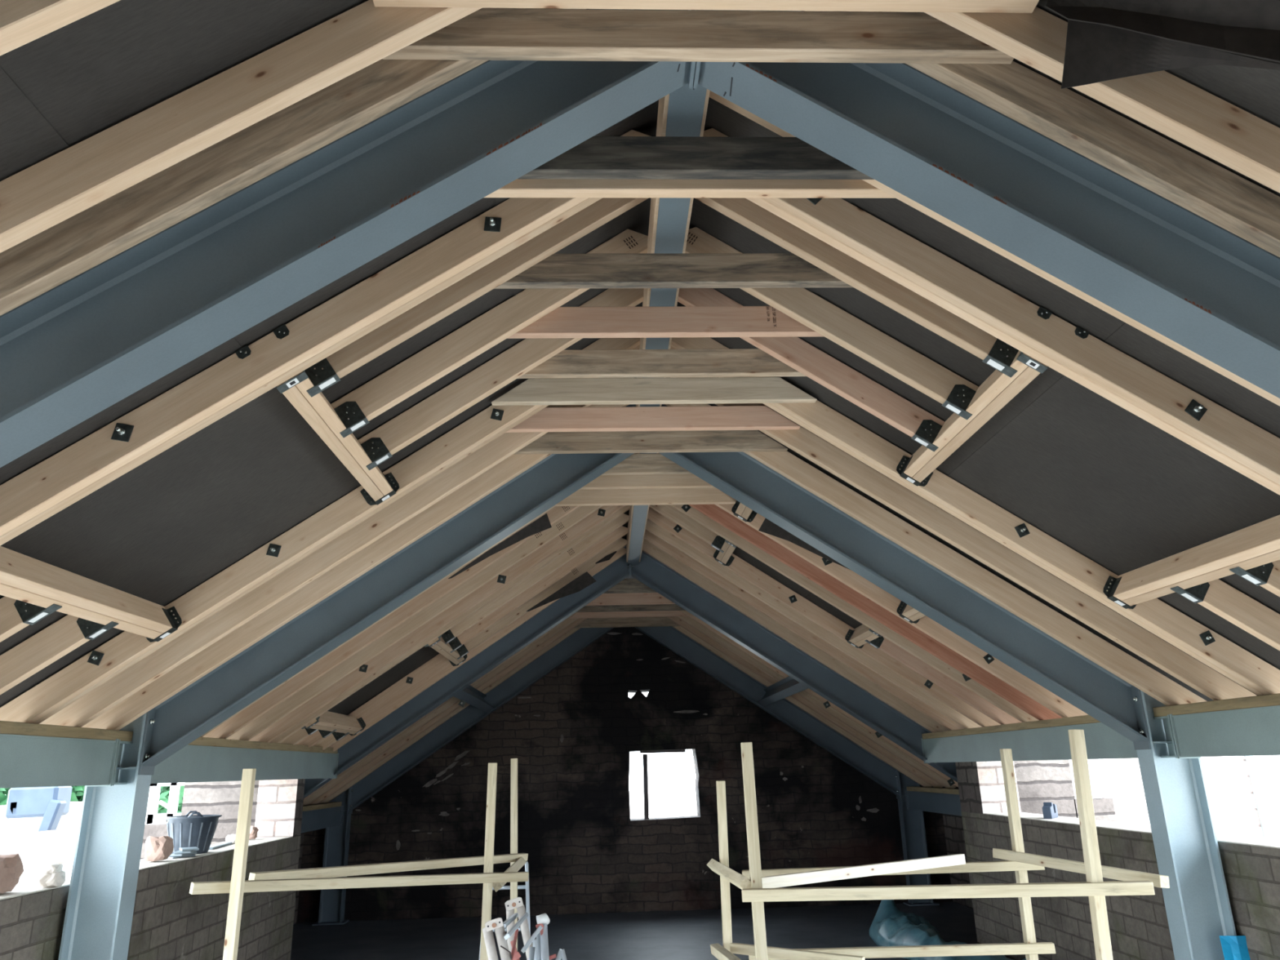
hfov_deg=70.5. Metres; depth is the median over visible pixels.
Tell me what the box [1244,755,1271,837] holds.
downpipe
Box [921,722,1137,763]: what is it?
beam
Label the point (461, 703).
rafter
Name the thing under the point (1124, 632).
rafter
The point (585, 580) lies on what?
flap
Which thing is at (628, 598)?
tie
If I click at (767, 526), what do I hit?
flap
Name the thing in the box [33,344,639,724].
rafter
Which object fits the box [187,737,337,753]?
wall plate
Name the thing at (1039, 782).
wall
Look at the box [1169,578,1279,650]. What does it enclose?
rafter
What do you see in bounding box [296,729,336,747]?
rafter
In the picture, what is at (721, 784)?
timber post
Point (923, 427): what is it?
rafter
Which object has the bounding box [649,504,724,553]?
rafter
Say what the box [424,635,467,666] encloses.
trimmer
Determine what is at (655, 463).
tie
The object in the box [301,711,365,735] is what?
trimmer
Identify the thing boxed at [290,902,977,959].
floor
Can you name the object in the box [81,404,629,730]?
rafter
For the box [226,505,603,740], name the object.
rafter
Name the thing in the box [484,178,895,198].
tie
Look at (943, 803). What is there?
beam
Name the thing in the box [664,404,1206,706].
rafter
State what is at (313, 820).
beam
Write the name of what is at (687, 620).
rafter
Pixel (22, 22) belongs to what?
rafter
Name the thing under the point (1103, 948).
timber post
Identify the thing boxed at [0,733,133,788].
beam
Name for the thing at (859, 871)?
rail
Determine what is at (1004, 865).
rail
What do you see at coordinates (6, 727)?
wall plate
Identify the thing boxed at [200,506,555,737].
rafter
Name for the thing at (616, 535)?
rafter
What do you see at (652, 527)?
rafter
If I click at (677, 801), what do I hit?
ground
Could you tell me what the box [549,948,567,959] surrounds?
trestle
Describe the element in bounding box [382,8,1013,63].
tie
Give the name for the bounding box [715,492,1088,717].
rafter
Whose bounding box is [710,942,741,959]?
rail
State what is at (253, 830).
stone
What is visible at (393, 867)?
rail
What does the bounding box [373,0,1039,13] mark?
tie
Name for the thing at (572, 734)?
wall
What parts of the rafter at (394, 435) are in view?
hanger seat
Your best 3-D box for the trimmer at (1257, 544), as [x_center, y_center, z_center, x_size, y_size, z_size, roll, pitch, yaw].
[2.281,0.321,3.595,0.179,0.160,1.350,-1,-18,-2]
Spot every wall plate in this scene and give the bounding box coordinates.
[0,720,133,741]
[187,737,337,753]
[302,801,342,811]
[906,786,959,794]
[921,715,1100,739]
[1152,693,1279,716]
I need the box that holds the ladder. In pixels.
[478,862,530,959]
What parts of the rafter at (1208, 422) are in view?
washer plate, washer plate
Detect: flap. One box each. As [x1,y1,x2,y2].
[448,513,551,578]
[526,571,595,611]
[595,551,617,564]
[758,518,849,569]
[1061,19,1279,88]
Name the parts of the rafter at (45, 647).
hanger seat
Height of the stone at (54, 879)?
0.068 m
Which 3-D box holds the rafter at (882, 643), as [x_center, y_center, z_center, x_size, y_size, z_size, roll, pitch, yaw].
[2.452,1.591,6.993,1.364,0.904,0.054,-1,-18,-2]
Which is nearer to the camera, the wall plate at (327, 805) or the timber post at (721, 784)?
the timber post at (721, 784)
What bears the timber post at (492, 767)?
on the floor
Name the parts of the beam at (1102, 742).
plate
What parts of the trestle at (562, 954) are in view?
leg, leg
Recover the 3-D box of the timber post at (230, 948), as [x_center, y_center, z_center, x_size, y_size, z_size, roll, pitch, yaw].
[-1.764,2.101,3.884,0.047,1.644,0.045,-1,-18,-2]
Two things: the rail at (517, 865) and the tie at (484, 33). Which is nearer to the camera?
the tie at (484, 33)
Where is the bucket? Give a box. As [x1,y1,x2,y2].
[164,810,222,854]
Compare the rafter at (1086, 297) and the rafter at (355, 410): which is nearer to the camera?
the rafter at (1086, 297)
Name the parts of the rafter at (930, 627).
washer plate, washer plate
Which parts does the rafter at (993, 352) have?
hanger seat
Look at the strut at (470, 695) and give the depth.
9.97 m
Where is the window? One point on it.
(646, 812)
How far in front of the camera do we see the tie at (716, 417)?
4.77 m
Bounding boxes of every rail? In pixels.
[189,871,528,894]
[248,853,528,879]
[492,857,526,892]
[706,858,751,889]
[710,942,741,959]
[729,942,865,959]
[741,880,1155,902]
[742,860,1044,879]
[748,942,1055,959]
[761,853,965,888]
[992,848,1169,888]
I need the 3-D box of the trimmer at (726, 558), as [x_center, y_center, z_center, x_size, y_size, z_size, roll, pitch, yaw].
[0.716,0.540,7.267,0.181,0.162,0.687,-1,-18,-2]
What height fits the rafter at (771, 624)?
2.064 m
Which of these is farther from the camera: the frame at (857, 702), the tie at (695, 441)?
the frame at (857, 702)
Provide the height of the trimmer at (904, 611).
0.160 m
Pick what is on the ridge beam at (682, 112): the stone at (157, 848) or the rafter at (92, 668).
the rafter at (92, 668)
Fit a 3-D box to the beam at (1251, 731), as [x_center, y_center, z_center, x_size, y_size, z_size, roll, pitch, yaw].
[2.876,0.929,3.449,0.116,0.222,2.949,-1,-18,-2]
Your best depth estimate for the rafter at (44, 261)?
2.15 m
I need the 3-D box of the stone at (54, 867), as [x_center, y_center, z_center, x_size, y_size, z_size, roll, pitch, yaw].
[-2.841,1.886,4.383,0.068,0.056,0.086,-1,-18,-2]
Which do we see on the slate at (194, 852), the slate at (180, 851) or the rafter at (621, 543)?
the slate at (180, 851)
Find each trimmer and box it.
[0,546,182,642]
[274,370,399,505]
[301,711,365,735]
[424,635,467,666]
[713,539,736,566]
[731,500,757,522]
[844,624,881,648]
[896,350,1050,486]
[896,600,924,623]
[1102,515,1279,608]
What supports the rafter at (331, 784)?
on the ridge beam
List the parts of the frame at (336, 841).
plate, plate, plate, plate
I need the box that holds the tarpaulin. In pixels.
[869,899,1026,959]
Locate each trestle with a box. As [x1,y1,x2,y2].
[482,897,533,959]
[513,913,550,959]
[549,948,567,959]
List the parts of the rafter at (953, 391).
hanger seat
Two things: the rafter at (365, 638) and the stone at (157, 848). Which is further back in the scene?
the rafter at (365, 638)
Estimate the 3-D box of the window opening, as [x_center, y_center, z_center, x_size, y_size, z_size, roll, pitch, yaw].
[-6.125,4.176,9.373,1.300,1.938,1.630,-1,-18,-2]
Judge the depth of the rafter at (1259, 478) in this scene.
3.07 m
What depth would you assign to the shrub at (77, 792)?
15.03 m
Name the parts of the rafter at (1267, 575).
hanger seat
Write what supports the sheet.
attached to the frame at (100, 908)
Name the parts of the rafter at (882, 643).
hanger seat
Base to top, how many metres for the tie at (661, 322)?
0.122 m
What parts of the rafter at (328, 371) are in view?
hanger seat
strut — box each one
[453,684,494,712]
[755,675,808,706]
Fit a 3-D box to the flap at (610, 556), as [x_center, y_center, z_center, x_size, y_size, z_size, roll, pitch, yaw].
[-0.314,0.716,8.373,0.202,0.118,0.003,-1,-18,-2]
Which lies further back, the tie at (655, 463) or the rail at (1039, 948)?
the tie at (655, 463)
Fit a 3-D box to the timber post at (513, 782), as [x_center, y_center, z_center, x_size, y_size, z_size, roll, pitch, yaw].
[-0.839,2.736,6.027,0.047,1.690,0.045,-1,-18,-3]
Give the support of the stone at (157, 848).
on the trim at (28, 887)
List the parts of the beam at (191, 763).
plate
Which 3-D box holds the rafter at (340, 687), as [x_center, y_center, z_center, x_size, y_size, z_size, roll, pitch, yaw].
[-1.619,1.095,6.871,3.202,2.097,0.080,-1,-18,-2]
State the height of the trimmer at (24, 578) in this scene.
0.161 m
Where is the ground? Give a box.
[629,788,697,818]
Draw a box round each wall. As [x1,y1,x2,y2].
[0,835,300,959]
[140,780,303,924]
[254,778,305,837]
[296,626,952,923]
[942,760,1116,909]
[955,760,1279,959]
[1068,755,1279,838]
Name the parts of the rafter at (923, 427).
hanger seat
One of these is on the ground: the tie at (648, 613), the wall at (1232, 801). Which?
the wall at (1232, 801)
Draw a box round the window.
[631,749,693,819]
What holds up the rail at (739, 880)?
attached to the timber post at (749, 792)
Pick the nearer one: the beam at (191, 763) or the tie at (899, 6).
the tie at (899, 6)
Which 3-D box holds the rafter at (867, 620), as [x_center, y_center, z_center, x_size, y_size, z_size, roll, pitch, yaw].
[1.567,0.934,6.770,3.136,2.064,0.080,-1,-18,-2]
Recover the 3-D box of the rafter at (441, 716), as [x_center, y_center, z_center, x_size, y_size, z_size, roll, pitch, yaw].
[-2.039,2.541,10.743,3.751,2.475,0.046,-1,-18,-2]
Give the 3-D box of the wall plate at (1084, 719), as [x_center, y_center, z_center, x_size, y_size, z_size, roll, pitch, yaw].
[2.749,1.839,6.718,0.100,0.050,3.649,-1,-18,-2]
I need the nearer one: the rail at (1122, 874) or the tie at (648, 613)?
the rail at (1122, 874)
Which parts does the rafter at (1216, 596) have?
hanger seat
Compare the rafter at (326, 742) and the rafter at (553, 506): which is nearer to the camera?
the rafter at (553, 506)
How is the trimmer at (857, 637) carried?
attached to the rafter at (867, 620)
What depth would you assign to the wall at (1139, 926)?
6.05 m
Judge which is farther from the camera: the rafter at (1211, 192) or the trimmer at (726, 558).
the trimmer at (726, 558)
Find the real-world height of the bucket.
0.268 m
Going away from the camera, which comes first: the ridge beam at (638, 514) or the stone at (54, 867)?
the stone at (54, 867)
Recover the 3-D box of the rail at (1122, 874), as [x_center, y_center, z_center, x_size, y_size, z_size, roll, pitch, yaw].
[1.967,1.764,4.141,0.049,0.073,1.119,3,-18,-13]
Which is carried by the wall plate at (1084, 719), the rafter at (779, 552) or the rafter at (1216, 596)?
the rafter at (779, 552)
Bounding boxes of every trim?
[0,836,292,900]
[983,812,1279,848]
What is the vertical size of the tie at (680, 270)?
0.122 m
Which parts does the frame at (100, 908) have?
plate, plate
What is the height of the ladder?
0.931 m
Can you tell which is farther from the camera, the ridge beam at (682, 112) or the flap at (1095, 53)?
the ridge beam at (682, 112)
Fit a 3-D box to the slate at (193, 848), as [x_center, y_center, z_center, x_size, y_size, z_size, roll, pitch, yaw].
[-2.941,2.407,5.905,0.100,0.012,0.180,9,-20,-30]
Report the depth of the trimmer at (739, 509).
6.24 m
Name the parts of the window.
rail, sill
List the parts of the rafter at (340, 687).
washer plate, washer plate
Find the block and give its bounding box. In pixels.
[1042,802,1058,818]
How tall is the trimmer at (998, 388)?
0.161 m
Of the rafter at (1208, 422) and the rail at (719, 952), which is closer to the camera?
the rafter at (1208, 422)
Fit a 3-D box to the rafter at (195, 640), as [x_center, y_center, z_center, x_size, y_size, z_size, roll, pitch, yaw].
[-1.489,0.321,4.629,3.111,2.047,0.046,-1,-18,-2]
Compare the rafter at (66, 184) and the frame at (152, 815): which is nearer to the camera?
the rafter at (66, 184)
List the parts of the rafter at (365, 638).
washer plate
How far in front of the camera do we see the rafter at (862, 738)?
10.82 m
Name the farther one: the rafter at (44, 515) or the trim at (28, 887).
the trim at (28, 887)
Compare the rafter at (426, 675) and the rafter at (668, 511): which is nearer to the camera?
the rafter at (668, 511)
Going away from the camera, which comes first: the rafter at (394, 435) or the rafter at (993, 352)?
the rafter at (993, 352)
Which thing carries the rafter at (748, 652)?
on the ridge beam
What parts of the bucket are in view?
handle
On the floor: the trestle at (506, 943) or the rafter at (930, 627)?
the trestle at (506, 943)
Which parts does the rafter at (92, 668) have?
washer plate, washer plate, washer plate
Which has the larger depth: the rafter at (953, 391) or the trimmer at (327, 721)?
the trimmer at (327, 721)
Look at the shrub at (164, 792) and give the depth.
17.25 m
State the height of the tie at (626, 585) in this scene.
0.140 m
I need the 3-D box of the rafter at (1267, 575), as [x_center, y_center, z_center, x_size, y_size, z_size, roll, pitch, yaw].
[2.758,0.555,3.400,0.979,0.647,0.054,-1,-18,-2]
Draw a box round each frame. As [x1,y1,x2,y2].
[0,8,1279,467]
[57,404,1236,959]
[145,782,184,824]
[303,546,957,798]
[311,626,939,925]
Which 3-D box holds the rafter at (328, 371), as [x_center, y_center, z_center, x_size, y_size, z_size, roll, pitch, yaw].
[-0.542,-0.734,3.276,1.306,0.906,0.054,-1,-18,-2]
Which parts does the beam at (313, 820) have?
plate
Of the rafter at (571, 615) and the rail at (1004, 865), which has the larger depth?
the rafter at (571, 615)
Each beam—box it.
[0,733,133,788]
[150,745,338,783]
[300,805,342,833]
[626,453,653,564]
[635,83,710,406]
[905,790,961,816]
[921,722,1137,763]
[1153,705,1279,758]
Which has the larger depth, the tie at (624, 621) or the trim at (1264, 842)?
the tie at (624, 621)
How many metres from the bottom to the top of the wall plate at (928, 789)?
0.050 m
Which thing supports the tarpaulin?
on the floor
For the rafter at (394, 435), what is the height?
0.906 m
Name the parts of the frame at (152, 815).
post, rail, rail, post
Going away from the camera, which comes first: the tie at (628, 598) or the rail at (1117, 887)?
the rail at (1117, 887)
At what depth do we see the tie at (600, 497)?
6.11 m
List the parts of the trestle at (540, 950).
rail, leg, leg, leg, leg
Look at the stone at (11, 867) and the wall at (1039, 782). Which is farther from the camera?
the wall at (1039, 782)
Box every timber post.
[222,768,256,959]
[480,762,497,959]
[510,758,517,951]
[715,780,732,951]
[740,742,768,959]
[1000,748,1038,959]
[1067,728,1113,959]
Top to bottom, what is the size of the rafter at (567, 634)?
2.475 m
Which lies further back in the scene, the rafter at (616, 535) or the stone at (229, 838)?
the rafter at (616, 535)
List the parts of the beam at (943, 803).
plate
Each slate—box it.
[167,854,195,858]
[169,851,196,856]
[173,849,196,853]
[179,846,199,851]
[208,841,231,849]
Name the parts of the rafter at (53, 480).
washer plate, washer plate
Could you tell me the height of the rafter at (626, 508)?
2.100 m
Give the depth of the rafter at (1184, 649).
4.35 m
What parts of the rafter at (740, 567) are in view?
washer plate, washer plate, washer plate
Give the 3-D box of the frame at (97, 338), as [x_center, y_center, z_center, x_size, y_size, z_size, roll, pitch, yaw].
[0.186,0.349,1.973,5.832,3.725,0.246,-1,-18,-2]
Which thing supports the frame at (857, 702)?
on the floor
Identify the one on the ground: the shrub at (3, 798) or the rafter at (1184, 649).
the shrub at (3, 798)
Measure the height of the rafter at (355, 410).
0.906 m
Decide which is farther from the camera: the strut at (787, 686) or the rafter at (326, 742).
the strut at (787, 686)
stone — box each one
[0,853,23,893]
[38,871,66,887]
[43,862,63,873]
[144,835,173,861]
[225,834,235,844]
[248,826,258,839]
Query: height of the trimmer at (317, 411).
0.164 m
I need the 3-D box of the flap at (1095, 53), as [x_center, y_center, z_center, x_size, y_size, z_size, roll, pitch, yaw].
[1.177,-0.940,2.008,0.493,0.206,0.082,-4,-18,8]
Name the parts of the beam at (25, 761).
plate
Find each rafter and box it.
[0,0,119,55]
[0,0,480,253]
[0,8,586,315]
[0,129,650,536]
[0,197,602,545]
[0,337,639,723]
[0,596,62,642]
[0,614,118,694]
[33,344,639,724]
[39,404,590,727]
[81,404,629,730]
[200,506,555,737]
[202,506,579,738]
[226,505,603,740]
[248,505,625,742]
[270,505,630,742]
[280,728,318,744]
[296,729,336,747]
[302,617,579,805]
[303,612,577,799]
[304,197,648,397]
[308,617,587,804]
[312,731,349,749]
[320,627,580,803]
[328,547,626,751]
[330,229,648,437]
[357,288,644,470]
[441,513,629,644]
[448,525,628,653]
[456,537,626,659]
[458,699,466,706]
[642,539,949,732]
[644,529,965,730]
[645,519,982,728]
[647,506,1000,726]
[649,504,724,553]
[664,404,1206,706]
[666,616,943,787]
[669,504,1039,722]
[670,345,1264,695]
[670,377,1257,700]
[671,337,1279,694]
[671,626,932,786]
[676,616,956,788]
[677,288,944,451]
[680,610,958,786]
[684,226,978,419]
[688,504,1062,719]
[693,197,1018,377]
[702,128,1279,484]
[709,90,1279,406]
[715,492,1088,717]
[745,197,1279,495]
[804,10,1279,257]
[865,635,1021,724]
[924,6,1279,192]
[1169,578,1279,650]
[1229,560,1279,596]
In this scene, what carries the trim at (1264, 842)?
on the wall at (1139, 926)
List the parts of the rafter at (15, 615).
hanger seat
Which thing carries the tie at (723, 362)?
attached to the rafter at (394, 435)
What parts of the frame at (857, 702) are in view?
apex plate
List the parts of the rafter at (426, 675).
washer plate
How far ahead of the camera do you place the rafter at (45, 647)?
3.59 m
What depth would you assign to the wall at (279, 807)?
7.70 m
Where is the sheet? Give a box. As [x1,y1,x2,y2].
[1219,935,1250,959]
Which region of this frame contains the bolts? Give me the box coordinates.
[823,701,955,786]
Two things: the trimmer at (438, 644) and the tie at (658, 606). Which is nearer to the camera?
the trimmer at (438, 644)
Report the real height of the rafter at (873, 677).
2.064 m
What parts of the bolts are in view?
washer plate, washer plate, washer plate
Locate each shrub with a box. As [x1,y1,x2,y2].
[0,787,10,805]
[70,785,84,801]
[157,785,184,813]
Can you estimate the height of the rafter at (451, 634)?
1.132 m
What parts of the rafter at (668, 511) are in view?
hanger seat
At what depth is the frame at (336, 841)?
11.11 m
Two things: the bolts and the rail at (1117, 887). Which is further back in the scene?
the bolts
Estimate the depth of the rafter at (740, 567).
7.48 m
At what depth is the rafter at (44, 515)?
2.95 m
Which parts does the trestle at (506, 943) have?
cord, rail, rail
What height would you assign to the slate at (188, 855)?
0.012 m
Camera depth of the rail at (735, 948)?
4.39 m
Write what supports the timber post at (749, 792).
on the floor
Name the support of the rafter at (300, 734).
attached to the trimmer at (327, 721)
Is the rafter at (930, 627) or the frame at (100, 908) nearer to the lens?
the frame at (100, 908)
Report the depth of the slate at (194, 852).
5.78 m
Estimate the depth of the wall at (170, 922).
5.65 m
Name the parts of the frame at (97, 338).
apex plate, apex plate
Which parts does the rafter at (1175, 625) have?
washer plate, washer plate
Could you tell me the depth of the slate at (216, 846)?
6.63 m
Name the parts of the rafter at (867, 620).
washer plate, washer plate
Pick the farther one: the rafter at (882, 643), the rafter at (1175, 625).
the rafter at (882, 643)
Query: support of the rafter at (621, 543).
attached to the trimmer at (438, 644)
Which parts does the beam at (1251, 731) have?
plate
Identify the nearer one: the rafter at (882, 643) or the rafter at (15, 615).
the rafter at (15, 615)
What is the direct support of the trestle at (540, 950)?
on the floor
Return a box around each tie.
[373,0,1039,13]
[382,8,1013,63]
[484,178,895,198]
[491,377,817,405]
[493,253,853,288]
[505,405,800,432]
[506,306,824,338]
[512,430,787,454]
[517,348,805,378]
[518,136,874,179]
[554,488,735,506]
[569,610,687,618]
[573,617,679,628]
[576,604,685,612]
[578,474,715,489]
[586,592,675,605]
[601,453,693,475]
[604,578,657,593]
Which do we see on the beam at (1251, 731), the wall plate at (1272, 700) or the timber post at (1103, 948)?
the wall plate at (1272, 700)
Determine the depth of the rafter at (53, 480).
2.90 m
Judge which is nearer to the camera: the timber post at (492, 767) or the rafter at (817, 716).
the timber post at (492, 767)
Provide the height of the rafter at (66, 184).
2.047 m
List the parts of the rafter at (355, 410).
hanger seat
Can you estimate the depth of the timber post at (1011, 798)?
4.63 m
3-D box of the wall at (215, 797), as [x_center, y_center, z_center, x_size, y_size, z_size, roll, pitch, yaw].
[-3.797,3.903,9.310,0.970,1.605,3.775,-1,-18,-2]
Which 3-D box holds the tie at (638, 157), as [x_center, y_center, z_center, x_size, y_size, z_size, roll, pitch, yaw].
[0.137,-0.977,2.746,1.576,0.122,0.046,-1,-18,-2]
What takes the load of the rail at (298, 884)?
attached to the timber post at (230, 948)

